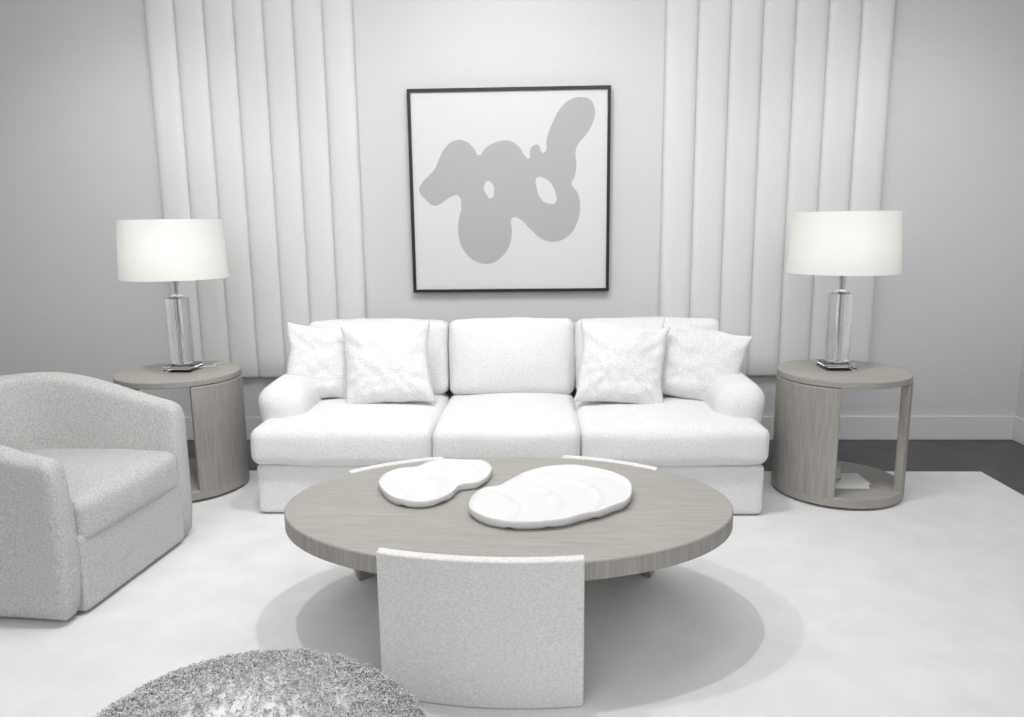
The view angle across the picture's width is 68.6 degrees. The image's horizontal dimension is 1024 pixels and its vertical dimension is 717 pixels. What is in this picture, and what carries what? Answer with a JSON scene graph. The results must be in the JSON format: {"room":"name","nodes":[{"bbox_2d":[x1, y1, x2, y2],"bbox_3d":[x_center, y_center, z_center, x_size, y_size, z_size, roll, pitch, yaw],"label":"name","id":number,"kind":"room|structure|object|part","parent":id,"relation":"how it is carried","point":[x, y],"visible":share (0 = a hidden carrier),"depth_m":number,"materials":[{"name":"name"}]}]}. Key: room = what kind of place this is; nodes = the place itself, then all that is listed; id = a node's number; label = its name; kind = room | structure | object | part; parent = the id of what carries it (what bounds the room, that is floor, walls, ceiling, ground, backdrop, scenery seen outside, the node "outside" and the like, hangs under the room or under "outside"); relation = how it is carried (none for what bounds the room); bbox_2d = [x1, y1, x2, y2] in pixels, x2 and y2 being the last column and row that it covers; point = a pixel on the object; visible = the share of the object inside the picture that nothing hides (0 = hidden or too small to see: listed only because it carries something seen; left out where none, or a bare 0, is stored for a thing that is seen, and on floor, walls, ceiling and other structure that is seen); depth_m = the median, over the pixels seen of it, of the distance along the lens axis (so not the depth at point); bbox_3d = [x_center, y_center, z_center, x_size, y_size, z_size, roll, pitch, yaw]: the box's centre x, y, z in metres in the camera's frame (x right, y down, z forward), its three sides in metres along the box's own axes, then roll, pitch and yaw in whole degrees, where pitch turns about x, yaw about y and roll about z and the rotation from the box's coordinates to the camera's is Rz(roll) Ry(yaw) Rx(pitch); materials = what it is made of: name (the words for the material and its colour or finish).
{"room":"living room","nodes":[
{"label":"living room","id":0,"kind":"room"},
{"bbox_2d":[0,0,1023,416],"bbox_3d":[-0.435,-0.966,4.663,7.370,3.008,0.100,0,10,2],"label":"wall","id":1,"kind":"structure","parent":0,"point":[79,157],"depth_m":4.57,"materials":[{"name":"paint"}]},
{"bbox_2d":[144,0,366,377],"bbox_3d":[-1.550,-1.147,4.590,1.240,2.580,0.064,0,10,2],"label":"curtain","id":2,"kind":"object","parent":1,"relation":"attached to","point":[255,107],"visible":0.75,"depth_m":4.55,"materials":[{"name":"fabric"}]},
{"bbox_2d":[407,85,610,292],"bbox_3d":[-0.014,-1.012,4.560,1.210,1.210,0.050,0,10,2],"label":"art","id":3,"kind":"object","parent":1,"relation":"attached to","point":[510,186],"visible":1,"depth_m":4.55,"materials":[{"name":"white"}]},
{"bbox_3d":[-0.610,-1.010,4.584,0.018,1.174,0.050,0,10,2],"label":"frame","id":4,"kind":"part","parent":3,"relation":"part of","materials":[{"name":"black"}]},
{"bbox_3d":[-0.021,-1.599,4.457,1.210,0.018,0.050,0,10,2],"label":"frame","id":5,"kind":"part","parent":3,"relation":"part of","materials":[{"name":"black"}]},
{"bbox_3d":[-0.007,-0.425,4.664,1.210,0.018,0.050,0,10,2],"label":"frame","id":6,"kind":"part","parent":3,"relation":"part of","materials":[{"name":"black wood"}]},
{"bbox_3d":[0.581,-1.015,4.537,0.018,1.174,0.050,0,10,2],"label":"frame","id":7,"kind":"part","parent":3,"relation":"part of","materials":[{"name":"black"}]},
{"bbox_2d":[185,416,1014,439],"bbox_3d":[-0.422,0.450,4.853,7.170,0.153,0.018,0,10,2],"label":"baseboard","id":8,"kind":"structure","parent":1,"relation":"attached to","point":[850,427],"depth_m":4.73,"materials":[{"name":"white paint"}]},
{"bbox_2d":[659,0,895,375],"bbox_3d":[1.553,-1.161,4.467,1.300,2.580,0.064,0,10,2],"label":"curtain","id":9,"kind":"object","parent":1,"relation":"attached to","point":[773,110],"visible":0.78,"depth_m":4.43,"materials":[{"name":"fabric"}]},
{"bbox_2d":[187,440,1023,494],"bbox_3d":[-0.559,1.207,1.297,7.370,0.100,7.490,0,10,2],"label":"floor","id":10,"kind":"structure","parent":0,"point":[1001,460],"depth_m":4.41,"materials":[{"name":"wood"}]},
{"bbox_2d":[0,470,1023,716],"bbox_3d":[-0.381,1.089,1.645,5.700,0.008,5.230,0,10,2],"label":"rug","id":11,"kind":"object","parent":10,"relation":"on","point":[913,606],"visible":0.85,"depth_m":2.60,"materials":[{"name":"white carpet"}]},
{"bbox_2d":[0,372,192,620],"bbox_3d":[-1.883,0.488,2.971,0.876,0.749,0.860,1,10,7],"label":"swivel armchair","id":12,"kind":"object","parent":11,"relation":"on","point":[95,483],"visible":1,"depth_m":2.92,"materials":[{"name":"grey fabric"}]},
{"bbox_2d":[24,448,176,539],"bbox_3d":[-1.825,0.526,2.968,0.749,0.236,0.626,1,10,7],"label":"seat cushion","id":13,"kind":"object","parent":12,"relation":"on","point":[114,492],"depth_m":2.92,"materials":[{"name":"grey fabric"}]},
{"bbox_3d":[-1.826,0.704,3.000,0.720,0.291,0.643,1,10,7],"label":"seat","id":14,"kind":"part","parent":12,"relation":"part of","materials":[{"name":"grey fabric"}]},
{"bbox_2d":[113,361,248,501],"bbox_3d":[-1.738,0.373,3.975,0.616,0.624,0.614,0,10,2],"label":"side table","id":15,"kind":"object","parent":11,"relation":"on","point":[220,464],"visible":0.76,"depth_m":3.81,"materials":[{"name":"grey wood"}]},
{"bbox_2d":[116,219,229,372],"bbox_3d":[-1.730,-0.321,3.872,0.524,0.777,0.524,0,10,2],"label":"table lamp","id":16,"kind":"object","parent":15,"relation":"on","point":[148,250],"visible":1,"depth_m":3.65,"materials":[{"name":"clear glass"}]},
{"bbox_3d":[-1.732,-0.558,3.830,0.524,0.294,0.524,0,10,2],"label":"lamp shade","id":17,"kind":"part","parent":16,"relation":"part of","materials":[{"name":"fabric"}]},
{"bbox_3d":[-1.726,0.023,3.933,0.110,0.008,0.110,0,10,2],"label":"plate","id":18,"kind":"part","parent":16,"relation":"part of","materials":[{"name":"silver metal"}]},
{"bbox_3d":[-1.520,0.363,3.974,0.180,0.539,0.519,0,10,2],"label":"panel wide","id":19,"kind":"part","parent":15,"relation":"part of","materials":[{"name":"grey wood"}]},
{"bbox_2d":[189,458,248,500],"bbox_3d":[-1.735,0.645,4.023,0.614,0.048,0.614,0,10,2],"label":"shelf","id":20,"kind":"object","parent":15,"relation":"attached to","point":[198,493],"depth_m":3.86,"materials":[{"name":"grey wood"}]},
{"bbox_2d":[91,647,428,716],"bbox_3d":[-0.509,0.879,1.409,0.821,0.477,0.820,0,10,2],"label":"pouf","id":21,"kind":"object","parent":11,"relation":"on","point":[299,682],"visible":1,"depth_m":1.48,"materials":[{"name":"fabric"}]},
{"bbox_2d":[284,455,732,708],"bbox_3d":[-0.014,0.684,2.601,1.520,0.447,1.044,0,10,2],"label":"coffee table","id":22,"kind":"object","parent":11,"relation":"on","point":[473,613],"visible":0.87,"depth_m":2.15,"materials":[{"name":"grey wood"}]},
{"bbox_3d":[-0.457,0.626,3.025,0.386,0.425,0.054,-5,11,-26],"label":"leg","id":23,"kind":"part","parent":22,"relation":"part of","materials":[{"name":"stone"}]},
{"bbox_2d":[379,459,491,507],"bbox_3d":[-0.285,0.444,2.762,0.348,0.032,0.487,7,13,37],"label":"tray","id":24,"kind":"object","parent":22,"relation":"on","point":[431,483],"visible":1,"depth_m":2.72,"materials":[{"name":"white ceramic"}]},
{"bbox_3d":[-0.091,0.769,2.127,0.589,0.447,0.069,0,10,6],"label":"leg","id":25,"kind":"part","parent":22,"relation":"part of","materials":[{"name":"stone"}]},
{"bbox_2d":[469,465,631,529],"bbox_3d":[0.150,0.472,2.562,0.449,0.036,0.619,8,13,41],"label":"tray","id":26,"kind":"object","parent":22,"relation":"on","point":[554,496],"visible":1,"depth_m":2.52,"materials":[{"name":"white ceramic"}]},
{"bbox_3d":[0.392,0.617,3.023,0.393,0.425,0.054,4,11,26],"label":"leg","id":27,"kind":"part","parent":22,"relation":"part of","materials":[{"name":"stone"}]},
{"bbox_2d":[251,316,769,513],"bbox_3d":[-0.006,0.229,3.995,2.497,0.855,1.162,0,10,2],"label":"sofa","id":28,"kind":"object","parent":11,"relation":"on","point":[502,386],"visible":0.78,"depth_m":3.57,"materials":[{"name":"white fabric"}]},
{"bbox_3d":[-1.122,0.255,4.102,0.258,0.400,0.900,0,10,2],"label":"arm","id":29,"kind":"part","parent":28,"relation":"part of","materials":[{"name":"white fabric"}]},
{"bbox_2d":[286,322,346,398],"bbox_3d":[-0.987,0.026,4.005,0.474,0.447,0.239,-1,10,-5],"label":"throw pillow","id":30,"kind":"object","parent":28,"relation":"on","point":[317,355],"visible":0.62,"depth_m":3.93,"materials":[{"name":"white fabric"}]},
{"bbox_3d":[-0.791,0.346,3.888,0.876,0.253,0.851,0,10,2],"label":"seat","id":31,"kind":"part","parent":28,"relation":"part of","materials":[{"name":"white fabric"}]},
{"bbox_2d":[308,318,449,394],"bbox_3d":[-0.746,-0.007,4.246,0.802,0.450,0.350,0,1,2],"label":"cushion","id":32,"kind":"object","parent":28,"relation":"on","point":[438,346],"depth_m":4.12,"materials":[{"name":"white fabric"}]},
{"bbox_2d":[340,320,435,403],"bbox_3d":[-0.646,0.032,3.892,0.488,0.445,0.250,-2,10,-5],"label":"throw pillow","id":33,"kind":"object","parent":28,"relation":"on","point":[384,364],"visible":1,"depth_m":3.82,"materials":[{"name":"white fabric"}]},
{"bbox_3d":[-0.014,0.342,3.862,0.710,0.247,0.853,0,10,2],"label":"seat","id":34,"kind":"part","parent":28,"relation":"part of","materials":[{"name":"white fabric"}]},
{"bbox_3d":[0.011,0.087,4.441,2.324,0.589,0.234,0,10,2],"label":"frame","id":35,"kind":"part","parent":28,"relation":"part of","materials":[{"name":"white fabric"}]},
{"bbox_2d":[448,317,574,394],"bbox_3d":[0.001,-0.010,4.216,0.719,0.453,0.349,0,1,2],"label":"cushion","id":36,"kind":"object","parent":28,"relation":"on","point":[487,355],"depth_m":4.07,"materials":[{"name":"white fabric"}]},
{"bbox_2d":[573,319,670,403],"bbox_3d":[0.562,0.032,3.843,0.488,0.452,0.246,1,10,10],"label":"throw pillow","id":37,"kind":"object","parent":28,"relation":"on","point":[620,364],"visible":0.97,"depth_m":3.77,"materials":[{"name":"white fabric"}]},
{"bbox_2d":[574,316,719,389],"bbox_3d":[0.746,-0.012,4.184,0.808,0.454,0.356,0,1,2],"label":"cushion","id":38,"kind":"object","parent":28,"relation":"on","point":[707,323],"depth_m":4.07,"materials":[{"name":"white fabric"}]},
{"bbox_3d":[0.765,0.341,3.830,0.882,0.245,0.853,0,10,2],"label":"seat","id":39,"kind":"part","parent":28,"relation":"part of","materials":[{"name":"white fabric"}]},
{"bbox_2d":[661,316,753,400],"bbox_3d":[0.970,0.033,3.899,0.552,0.484,0.233,1,10,11],"label":"throw pillow","id":40,"kind":"object","parent":28,"relation":"on","point":[694,358],"visible":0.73,"depth_m":3.83,"materials":[{"name":"white fabric"}]},
{"bbox_3d":[1.115,0.243,4.013,0.258,0.405,0.902,0,10,2],"label":"arm","id":41,"kind":"part","parent":28,"relation":"part of","materials":[{"name":"white fabric"}]},
{"bbox_2d":[771,359,913,508],"bbox_3d":[1.660,0.364,3.806,0.625,0.624,0.624,0,10,2],"label":"side table","id":42,"kind":"object","parent":11,"relation":"on","point":[808,396],"visible":0.97,"depth_m":3.62,"materials":[{"name":"grey wood"}]},
{"bbox_3d":[1.451,0.359,3.806,0.208,0.539,0.562,0,10,2],"label":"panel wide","id":43,"kind":"part","parent":42,"relation":"part of","materials":[{"name":"grey wood"}]},
{"bbox_2d":[771,461,903,508],"bbox_3d":[1.663,0.636,3.854,0.624,0.048,0.624,0,10,2],"label":"shelf","id":44,"kind":"object","parent":42,"relation":"attached to","point":[881,493],"depth_m":3.65,"materials":[{"name":"grey wood"}]},
{"bbox_2d":[786,211,902,370],"bbox_3d":[1.632,-0.332,3.720,0.524,0.777,0.524,0,10,2],"label":"table lamp","id":45,"kind":"object","parent":42,"relation":"on","point":[842,244],"visible":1,"depth_m":3.49,"materials":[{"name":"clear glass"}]},
{"bbox_3d":[1.636,0.011,3.780,0.110,0.008,0.110,0,10,2],"label":"plate","id":46,"kind":"part","parent":45,"relation":"part of","materials":[{"name":"silver metal"}]},
{"bbox_3d":[1.629,-0.570,3.678,0.524,0.294,0.524,0,10,2],"label":"lamp shade","id":47,"kind":"part","parent":45,"relation":"part of","materials":[{"name":"fabric"}]},
{"bbox_2d":[835,473,870,488],"bbox_3d":[1.653,0.613,3.764,0.220,0.026,0.160,0,10,2],"label":"book","id":48,"kind":"object","parent":42,"relation":"on","point":[848,480],"visible":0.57,"depth_m":3.70,"materials":[{"name":"white paper"}]},
{"bbox_2d":[836,460,841,480],"bbox_3d":[1.607,0.558,3.756,0.080,0.085,0.080,0,10,2],"label":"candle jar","id":49,"kind":"object","parent":48,"relation":"on","point":[839,463],"visible":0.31,"depth_m":3.72,"materials":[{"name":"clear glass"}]},
{"bbox_3d":[1.914,0.378,3.670,0.049,0.539,0.170,5,11,28],"label":"panel narrow","id":50,"kind":"part","parent":42,"relation":"part of","materials":[{"name":"grey wood"}]},
{"bbox_2d":[1016,342,1023,418],"bbox_3d":[3.056,-0.339,0.884,0.100,3.008,7.290,0,10,2],"label":"wall","id":51,"kind":"structure","parent":0,"point":[1020,399],"depth_m":4.65,"materials":[{"name":"paint"}]},
{"bbox_2d":[1012,416,1023,444],"bbox_3d":[3.013,1.069,1.125,0.018,0.153,7.272,0,10,2],"label":"baseboard","id":52,"kind":"structure","parent":51,"relation":"attached to","point":[1018,429],"depth_m":4.65,"materials":[{"name":"white paint"}]}
]}

